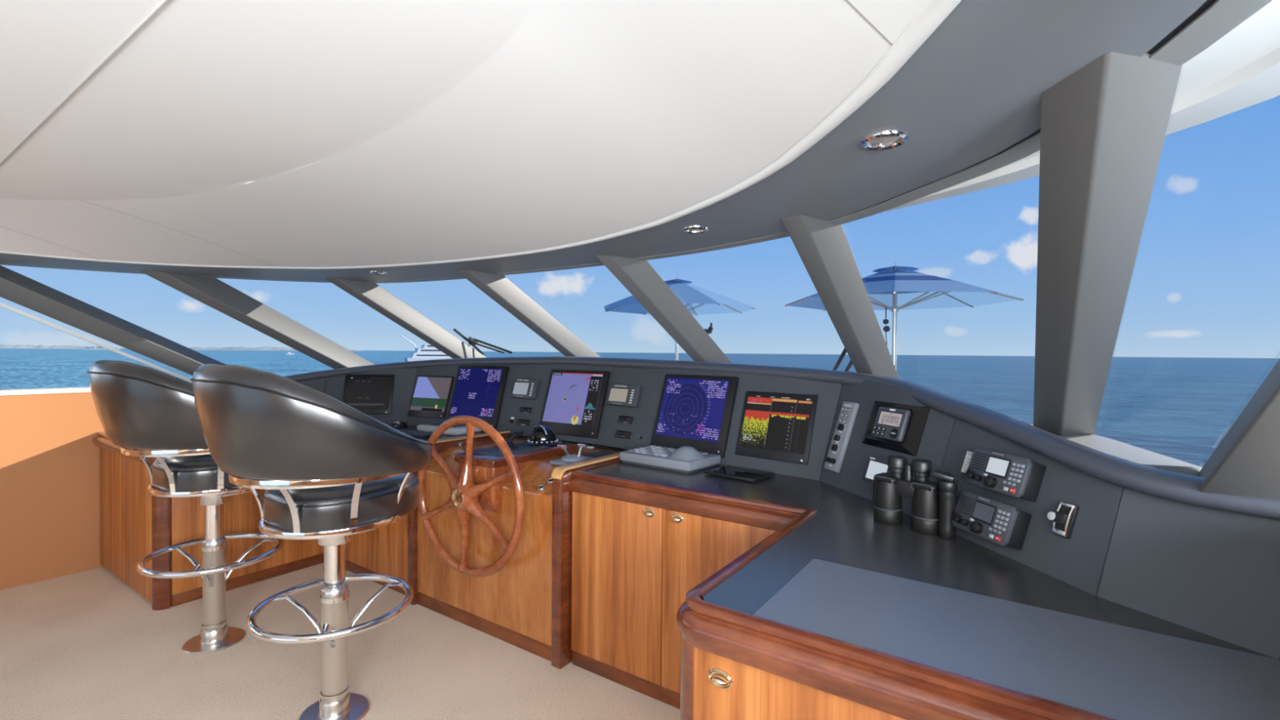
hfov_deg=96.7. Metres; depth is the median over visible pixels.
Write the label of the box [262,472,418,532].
seat cushion
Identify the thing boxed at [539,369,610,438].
monitor
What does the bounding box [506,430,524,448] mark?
joystick
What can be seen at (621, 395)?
display
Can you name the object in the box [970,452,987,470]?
speaker grille
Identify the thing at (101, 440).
countertop
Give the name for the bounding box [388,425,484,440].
countertop
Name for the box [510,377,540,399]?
display
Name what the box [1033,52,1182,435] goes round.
window pillar
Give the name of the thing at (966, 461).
note
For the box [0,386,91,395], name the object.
trim
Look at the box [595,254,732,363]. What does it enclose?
trim
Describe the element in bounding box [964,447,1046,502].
radio
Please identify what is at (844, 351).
windscreen wiper
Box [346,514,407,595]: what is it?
base cabinet
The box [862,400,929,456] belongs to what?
display
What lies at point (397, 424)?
computer mouse
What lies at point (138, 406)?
stool
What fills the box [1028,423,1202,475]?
trim
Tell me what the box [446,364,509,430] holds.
monitor
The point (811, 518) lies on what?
countertop
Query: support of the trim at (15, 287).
attached to the wall at (50, 459)
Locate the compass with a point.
(540, 436)
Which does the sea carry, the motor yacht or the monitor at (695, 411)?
the motor yacht
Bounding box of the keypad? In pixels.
[583,450,617,457]
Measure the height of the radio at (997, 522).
0.135 m
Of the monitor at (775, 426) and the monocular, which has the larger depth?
the monitor at (775, 426)
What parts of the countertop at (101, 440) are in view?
edge moulding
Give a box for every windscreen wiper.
[453,328,512,355]
[832,347,852,371]
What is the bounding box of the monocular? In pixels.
[932,469,960,538]
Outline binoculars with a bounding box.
[871,455,939,534]
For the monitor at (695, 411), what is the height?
0.424 m
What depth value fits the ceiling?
1.44 m
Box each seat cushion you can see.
[151,453,277,492]
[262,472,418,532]
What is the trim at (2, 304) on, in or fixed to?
attached to the wall at (50, 459)
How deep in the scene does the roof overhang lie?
1.22 m
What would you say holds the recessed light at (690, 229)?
attached to the trim at (972, 91)
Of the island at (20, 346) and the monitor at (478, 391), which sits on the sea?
the island at (20, 346)
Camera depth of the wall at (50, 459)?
3.67 m
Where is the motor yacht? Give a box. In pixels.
[400,334,452,361]
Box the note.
[960,451,973,472]
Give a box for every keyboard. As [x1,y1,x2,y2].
[395,428,442,438]
[417,421,482,435]
[619,444,720,473]
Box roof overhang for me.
[882,0,1279,212]
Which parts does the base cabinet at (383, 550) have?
door, door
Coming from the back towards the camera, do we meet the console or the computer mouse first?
the computer mouse
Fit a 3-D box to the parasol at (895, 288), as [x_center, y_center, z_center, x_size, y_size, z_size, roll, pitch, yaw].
[3.168,0.229,7.098,2.720,3.010,2.720,1,1,24]
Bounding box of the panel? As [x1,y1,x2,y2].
[862,454,890,484]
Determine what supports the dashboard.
on the countertop at (101, 440)
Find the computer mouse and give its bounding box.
[390,421,407,428]
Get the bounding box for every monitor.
[342,374,395,413]
[407,375,454,418]
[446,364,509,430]
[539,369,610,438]
[650,373,738,457]
[734,391,817,464]
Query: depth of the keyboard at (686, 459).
2.85 m
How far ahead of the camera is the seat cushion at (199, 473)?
2.69 m
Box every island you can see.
[0,344,88,348]
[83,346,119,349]
[188,346,359,351]
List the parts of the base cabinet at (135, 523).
door, door, corner post, panel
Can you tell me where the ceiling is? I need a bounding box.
[0,0,961,269]
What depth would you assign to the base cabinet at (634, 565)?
2.50 m
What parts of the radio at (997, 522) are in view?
knob, knob, tuning knob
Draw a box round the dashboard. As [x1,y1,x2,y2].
[284,356,1279,659]
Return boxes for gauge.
[515,417,532,426]
[518,406,533,414]
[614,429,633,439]
[617,414,635,425]
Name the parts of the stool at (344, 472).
backrest, rail, seat frame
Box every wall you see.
[0,392,104,590]
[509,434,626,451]
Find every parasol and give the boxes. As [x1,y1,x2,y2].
[604,272,755,359]
[784,257,1024,369]
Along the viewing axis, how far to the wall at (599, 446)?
5.38 m
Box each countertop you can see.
[92,425,484,465]
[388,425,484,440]
[568,460,1275,719]
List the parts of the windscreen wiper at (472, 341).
arm, blade, blade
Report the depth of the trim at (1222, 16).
1.44 m
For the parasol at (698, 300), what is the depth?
9.61 m
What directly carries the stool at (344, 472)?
on the floor
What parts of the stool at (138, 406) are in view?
backrest, rail, seat frame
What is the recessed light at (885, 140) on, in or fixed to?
attached to the trim at (972, 91)
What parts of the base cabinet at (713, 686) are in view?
corner post, handle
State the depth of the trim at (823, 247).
2.50 m
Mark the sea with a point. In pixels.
(1182, 409)
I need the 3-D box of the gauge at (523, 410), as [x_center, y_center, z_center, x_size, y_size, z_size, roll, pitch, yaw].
[-0.797,0.352,3.977,0.125,0.053,0.026,1,1,33]
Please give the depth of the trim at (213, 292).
4.29 m
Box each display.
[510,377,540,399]
[605,383,642,407]
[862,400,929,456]
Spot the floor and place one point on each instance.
(86, 645)
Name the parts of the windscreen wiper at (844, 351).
arm, blade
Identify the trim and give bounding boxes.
[0,0,1206,281]
[0,0,1271,283]
[0,265,226,375]
[0,302,191,382]
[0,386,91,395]
[139,271,374,368]
[324,278,486,358]
[456,270,600,357]
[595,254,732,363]
[703,0,1216,248]
[781,214,899,378]
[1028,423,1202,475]
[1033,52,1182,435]
[1196,358,1279,499]
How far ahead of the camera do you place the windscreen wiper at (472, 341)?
5.06 m
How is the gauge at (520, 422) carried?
attached to the dashboard
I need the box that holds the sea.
[0,348,1279,466]
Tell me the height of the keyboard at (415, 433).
0.022 m
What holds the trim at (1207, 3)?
attached to the trim at (1222, 16)
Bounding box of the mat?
[753,558,1279,719]
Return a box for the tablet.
[704,465,775,482]
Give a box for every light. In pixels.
[369,271,387,274]
[681,226,708,233]
[704,322,713,333]
[858,130,909,150]
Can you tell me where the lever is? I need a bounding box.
[458,442,466,452]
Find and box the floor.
[0,562,679,719]
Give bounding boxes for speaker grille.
[957,495,974,515]
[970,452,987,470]
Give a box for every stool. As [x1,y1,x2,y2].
[86,360,283,655]
[190,364,432,719]
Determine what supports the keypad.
on the console
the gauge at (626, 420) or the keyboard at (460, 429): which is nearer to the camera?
the gauge at (626, 420)
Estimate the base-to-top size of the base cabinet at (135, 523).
0.838 m
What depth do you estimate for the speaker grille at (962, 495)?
1.76 m
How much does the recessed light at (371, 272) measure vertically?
0.016 m
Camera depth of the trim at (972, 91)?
1.28 m
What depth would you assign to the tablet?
2.66 m
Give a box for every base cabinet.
[99,447,324,610]
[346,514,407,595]
[571,491,777,709]
[680,635,905,719]
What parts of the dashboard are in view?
instrument panel, instrument panel, instrument panel, instrument panel, instrument panel, knob, knob, knob, knob, knob, control strip, instrument panel, instrument panel, knob, handset bracket, instrument panel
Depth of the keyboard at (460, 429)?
3.98 m
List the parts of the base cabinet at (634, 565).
door, handle, handle, door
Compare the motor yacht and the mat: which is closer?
the mat
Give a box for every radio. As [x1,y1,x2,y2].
[951,490,1031,550]
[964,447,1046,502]
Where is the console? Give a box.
[407,415,639,669]
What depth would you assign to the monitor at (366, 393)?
4.46 m
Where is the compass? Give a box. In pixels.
[523,424,562,446]
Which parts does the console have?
panel, box lid, push button, push button, panel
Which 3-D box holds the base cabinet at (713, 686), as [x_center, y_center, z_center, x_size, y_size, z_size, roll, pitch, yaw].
[0.770,1.069,1.401,1.093,0.838,0.931,1,1,35]
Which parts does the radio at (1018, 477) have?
knob, knob, tuning knob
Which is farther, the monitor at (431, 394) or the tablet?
the monitor at (431, 394)
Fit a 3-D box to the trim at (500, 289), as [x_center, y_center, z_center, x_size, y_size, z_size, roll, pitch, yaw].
[-0.524,-0.093,4.452,0.079,0.980,2.188,1,1,35]

